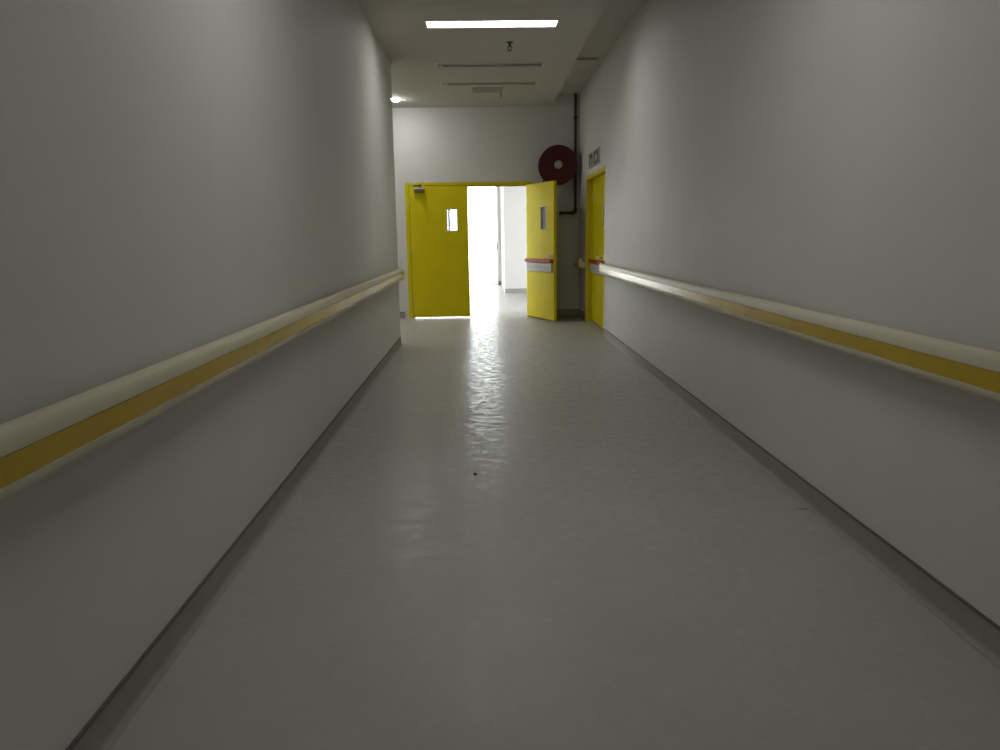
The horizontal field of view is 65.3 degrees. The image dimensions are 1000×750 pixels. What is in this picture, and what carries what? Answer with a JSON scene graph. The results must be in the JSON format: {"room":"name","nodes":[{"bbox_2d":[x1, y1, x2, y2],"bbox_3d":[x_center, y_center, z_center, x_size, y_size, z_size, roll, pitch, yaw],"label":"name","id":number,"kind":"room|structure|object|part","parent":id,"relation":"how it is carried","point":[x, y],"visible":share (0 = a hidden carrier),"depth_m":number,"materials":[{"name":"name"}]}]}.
{"room":"hospital interior","nodes":[
{"label":"hospital interior","id":0,"kind":"room"},
{"bbox_2d":[0,0,400,749],"bbox_3d":[-1.157,-0.621,1.052,0.250,3.445,16.340,-1,10,-1],"label":"wall","id":1,"kind":"structure","parent":0,"point":[177,177],"depth_m":2.41,"materials":[{"name":"white paint"}]},
{"bbox_2d":[0,268,403,503],"bbox_3d":[-0.994,0.066,2.087,0.090,0.142,14.130,-1,10,-1],"label":"handrail","id":2,"kind":"object","parent":1,"relation":"attached to","point":[36,445],"visible":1,"depth_m":2.04,"materials":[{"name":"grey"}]},
{"bbox_2d":[65,336,402,749],"bbox_3d":[-0.995,1.019,1.347,0.025,0.108,16.340,-1,10,-1],"label":"baseboard","id":3,"kind":"structure","parent":1,"relation":"attached to","point":[104,728],"depth_m":2.66,"materials":[{"name":"grey plastic"}]},
{"bbox_2d":[357,0,607,107],"bbox_3d":[-1.841,-2.443,2.291,5.698,0.174,19.450,-1,10,-1],"label":"ceiling","id":4,"kind":"structure","parent":0,"point":[412,50],"depth_m":8.11,"materials":[{"name":"white paint"}]},
{"bbox_2d":[472,87,503,92],"bbox_3d":[-0.166,-3.841,10.518,0.430,0.012,0.300,-1,10,-1],"label":"ceiling vent","id":5,"kind":"object","parent":4,"relation":"in","point":[497,89],"visible":1,"depth_m":10.53,"materials":[{"name":"grey metal"}]},
{"bbox_2d":[440,81,537,85],"bbox_3d":[-0.142,-3.807,10.088,1.248,0.078,0.248,-1,10,-1],"label":"tube light","id":6,"kind":"object","parent":4,"relation":"attached to","point":[504,83],"visible":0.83,"depth_m":10.17,"materials":[{"name":"grey metal"}]},
{"bbox_2d":[443,82,534,83],"bbox_3d":[-0.141,-3.786,10.066,1.206,0.010,0.156,-1,10,-1],"label":"diffuser","id":7,"kind":"object","parent":6,"relation":"attached to","point":[443,82],"depth_m":10.13,"materials":[{"name":"grey"}]},
{"bbox_2d":[435,62,544,67],"bbox_3d":[-0.116,-3.608,8.976,1.248,0.078,0.248,-1,10,-1],"label":"tube light","id":8,"kind":"object","parent":4,"relation":"attached to","point":[470,64],"visible":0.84,"depth_m":9.05,"materials":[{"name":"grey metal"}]},
{"bbox_2d":[437,62,541,64],"bbox_3d":[-0.116,-3.588,8.954,1.206,0.010,0.156,-1,10,-1],"label":"diffuser","id":9,"kind":"object","parent":8,"relation":"attached to","point":[470,63],"depth_m":8.99,"materials":[{"name":"grey"}]},
{"bbox_2d":[424,20,559,28],"bbox_3d":[-0.076,-3.301,7.254,1.248,0.078,0.248,-1,10,-1],"label":"tube light","id":10,"kind":"object","parent":4,"relation":"attached to","point":[479,23],"visible":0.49,"depth_m":7.36,"materials":[{"name":"white plastic"}]},
{"bbox_2d":[427,21,555,22],"bbox_3d":[-0.077,-3.305,7.253,1.206,0.006,0.206,-1,10,-1],"label":"diffuser","id":11,"kind":"object","parent":10,"relation":"attached to","point":[471,21],"depth_m":7.33,"materials":[{"name":"white plastic"}]},
{"bbox_2d":[506,41,512,50],"bbox_3d":[0.100,-3.352,7.960,0.068,0.083,0.068,-1,10,-1],"label":"sprinkler","id":12,"kind":"object","parent":4,"relation":"attached to","point":[508,42],"visible":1,"depth_m":7.95,"materials":[{"name":"grey metal"}]},
{"bbox_2d":[392,94,579,318],"bbox_3d":[-1.827,-2.609,12.244,6.128,3.445,0.200,-1,10,-1],"label":"wall","id":13,"kind":"structure","parent":0,"point":[432,144],"depth_m":12.03,"materials":[{"name":"white paint"}]},
{"bbox_2d":[400,312,404,318],"bbox_3d":[-3.187,-0.922,12.399,3.355,0.108,0.025,-1,10,-1],"label":"baseboard","id":14,"kind":"structure","parent":13,"relation":"attached to","point":[402,314],"depth_m":12.43,"materials":[{"name":"grey plastic"}]},
{"bbox_2d":[404,181,556,320],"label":"door","id":15,"kind":"structure","parent":13,"relation":"in","point":[437,236],"depth_m":12.19,"materials":[{"name":"yellow paint"}]},
{"bbox_3d":[-0.748,-2.422,12.192,0.178,0.347,0.012,-1,10,-1],"label":"vision panel frame","id":16,"kind":"part","parent":15,"relation":"part of","materials":[{"name":"silver metal"}]},
{"bbox_3d":[-0.748,-2.424,12.201,0.146,0.315,0.006,-1,10,-1],"label":"vision panel","id":17,"kind":"part","parent":15,"relation":"part of","materials":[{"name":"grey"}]},
{"bbox_3d":[0.650,-2.347,11.658,0.012,0.347,0.178,-5,11,-22],"label":"vision panel frame","id":18,"kind":"part","parent":15,"relation":"part of","materials":[{"name":"silver metal"}]},
{"bbox_3d":[0.658,-2.348,11.661,0.006,0.315,0.146,-5,11,-22],"label":"vision panel","id":19,"kind":"part","parent":15,"relation":"part of","materials":[{"name":"grey"}]},
{"bbox_2d":[538,145,577,185],"bbox_3d":[0.882,-2.955,11.940,0.584,1.072,0.400,-1,10,-1],"label":"hose reel","id":20,"kind":"object","parent":13,"relation":"attached to","point":[558,163],"visible":0.98,"depth_m":11.77,"materials":[{"name":"red paint"}]},
{"bbox_2d":[557,93,577,218],"bbox_3d":[0.999,-3.360,12.023,0.388,1.870,0.100,-1,10,-1],"label":"pipe","id":21,"kind":"object","parent":13,"relation":"attached to","point":[575,117],"visible":0.67,"depth_m":12.02,"materials":[{"name":"metal"}]},
{"bbox_2d":[557,309,577,315],"bbox_3d":[0.921,-0.996,12.480,0.683,0.108,0.025,-1,10,-1],"label":"baseboard","id":22,"kind":"structure","parent":13,"relation":"attached to","point":[560,312],"depth_m":12.49,"materials":[{"name":"grey plastic"}]},
{"bbox_2d":[496,187,501,280],"bbox_3d":[1.522,-4.003,20.475,3.200,3.200,0.260,-1,10,-1],"label":"wall","id":23,"kind":"structure","parent":0,"point":[498,190],"depth_m":20.37,"materials":[{"name":"white paint"}]},
{"bbox_2d":[468,187,497,284],"bbox_3d":[-2.580,-3.934,20.423,4.995,3.200,0.080,-1,10,-1],"label":"window","id":24,"kind":"structure","parent":23,"relation":"in","point":[482,201],"depth_m":20.51,"materials":[{"name":"white"}]},
{"bbox_2d":[500,186,526,291],"bbox_3d":[1.609,-3.720,18.887,3.100,3.200,2.970,-1,10,-1],"label":"wall","id":25,"kind":"structure","parent":0,"point":[513,199],"depth_m":17.49,"materials":[{"name":"white paint"}]},
{"bbox_2d":[505,288,526,292],"bbox_3d":[1.565,-1.931,17.685,2.900,0.100,0.019,-1,10,-1],"label":"baseboard","id":26,"kind":"structure","parent":25,"relation":"attached to","point":[514,290],"depth_m":17.65,"materials":[{"name":"grey plastic"}]},
{"bbox_2d":[111,283,999,749],"bbox_3d":[-0.793,0.077,7.260,8.500,0.120,28.900,-1,10,-1],"label":"floor","id":27,"kind":"structure","parent":0,"point":[612,572],"depth_m":2.77,"materials":[{"name":"plastic"}]},
{"bbox_2d":[558,0,643,93],"bbox_3d":[-1.579,-2.607,2.268,6.628,0.150,19.850,-1,10,-1],"label":"ceiling","id":28,"kind":"structure","parent":0,"point":[616,14],"depth_m":8.65,"materials":[{"name":"white paint"}]},
{"bbox_2d":[576,57,598,59],"bbox_3d":[1.057,-3.858,9.517,0.280,0.010,0.090,-1,10,-1],"label":"ceiling vent","id":29,"kind":"object","parent":28,"relation":"in","point":[592,58],"visible":0.73,"depth_m":9.48,"materials":[{"name":"grey metal"}]},
{"bbox_2d":[579,0,999,625],"bbox_3d":[1.607,-0.961,2.736,0.300,3.445,19.650,-1,10,-1],"label":"wall","id":30,"kind":"structure","parent":0,"point":[841,158],"depth_m":3.44,"materials":[{"name":"white paint"}]},
{"bbox_2d":[574,257,584,267],"bbox_3d":[1.215,-1.727,11.953,0.090,0.142,0.640,-1,10,-1],"label":"handrail","id":31,"kind":"object","parent":30,"relation":"attached to","point":[578,262],"visible":1,"depth_m":11.65,"materials":[{"name":"grey"}]},
{"bbox_3d":[1.197,-1.727,11.953,0.054,0.142,0.596,-1,10,-1],"label":"rail","id":32,"kind":"part","parent":31,"relation":"part of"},
{"bbox_2d":[578,309,585,320],"bbox_3d":[1.259,-0.930,12.086,0.025,0.108,0.840,-1,10,-1],"label":"baseboard","id":33,"kind":"structure","parent":30,"relation":"attached to","point":[581,314],"depth_m":12.04,"materials":[{"name":"grey plastic"}]},
{"bbox_2d":[589,146,599,168],"bbox_3d":[1.261,-2.907,10.464,0.014,0.200,1.000,-1,10,-1],"label":"door sign","id":34,"kind":"object","parent":30,"relation":"attached to","point":[594,157],"visible":1,"depth_m":10.37,"materials":[{"name":"grey plastic"}]},
{"bbox_2d":[586,166,605,335],"bbox_3d":[1.361,-1.682,10.603,0.153,2.105,1.800,-1,10,-1],"label":"door","id":35,"kind":"structure","parent":30,"relation":"in","point":[596,181],"depth_m":11.06,"materials":[{"name":"yellow paint"}]},
{"bbox_2d":[599,263,999,403],"bbox_3d":[1.435,-0.024,2.396,0.090,0.142,14.660,-1,10,-1],"label":"handrail","id":36,"kind":"object","parent":30,"relation":"attached to","point":[972,370],"visible":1,"depth_m":3.00,"materials":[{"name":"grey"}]},
{"bbox_2d":[603,328,999,668],"bbox_3d":[1.501,0.935,1.619,0.025,0.108,16.790,-1,10,-1],"label":"baseboard","id":37,"kind":"structure","parent":30,"relation":"attached to","point":[983,634],"depth_m":3.19,"materials":[{"name":"grey plastic"}]},
{"label":"outside","id":38,"kind":"structure","parent":0,"visible":0},
{"bbox_2d":[470,261,497,282],"bbox_3d":[-0.889,-5.672,39.609,120.000,0.130,100.000,-1,10,-1],"label":"ground","id":39,"kind":"structure","parent":38,"point":[497,261],"depth_m":22.16,"materials":[{"name":"white"}]}
]}

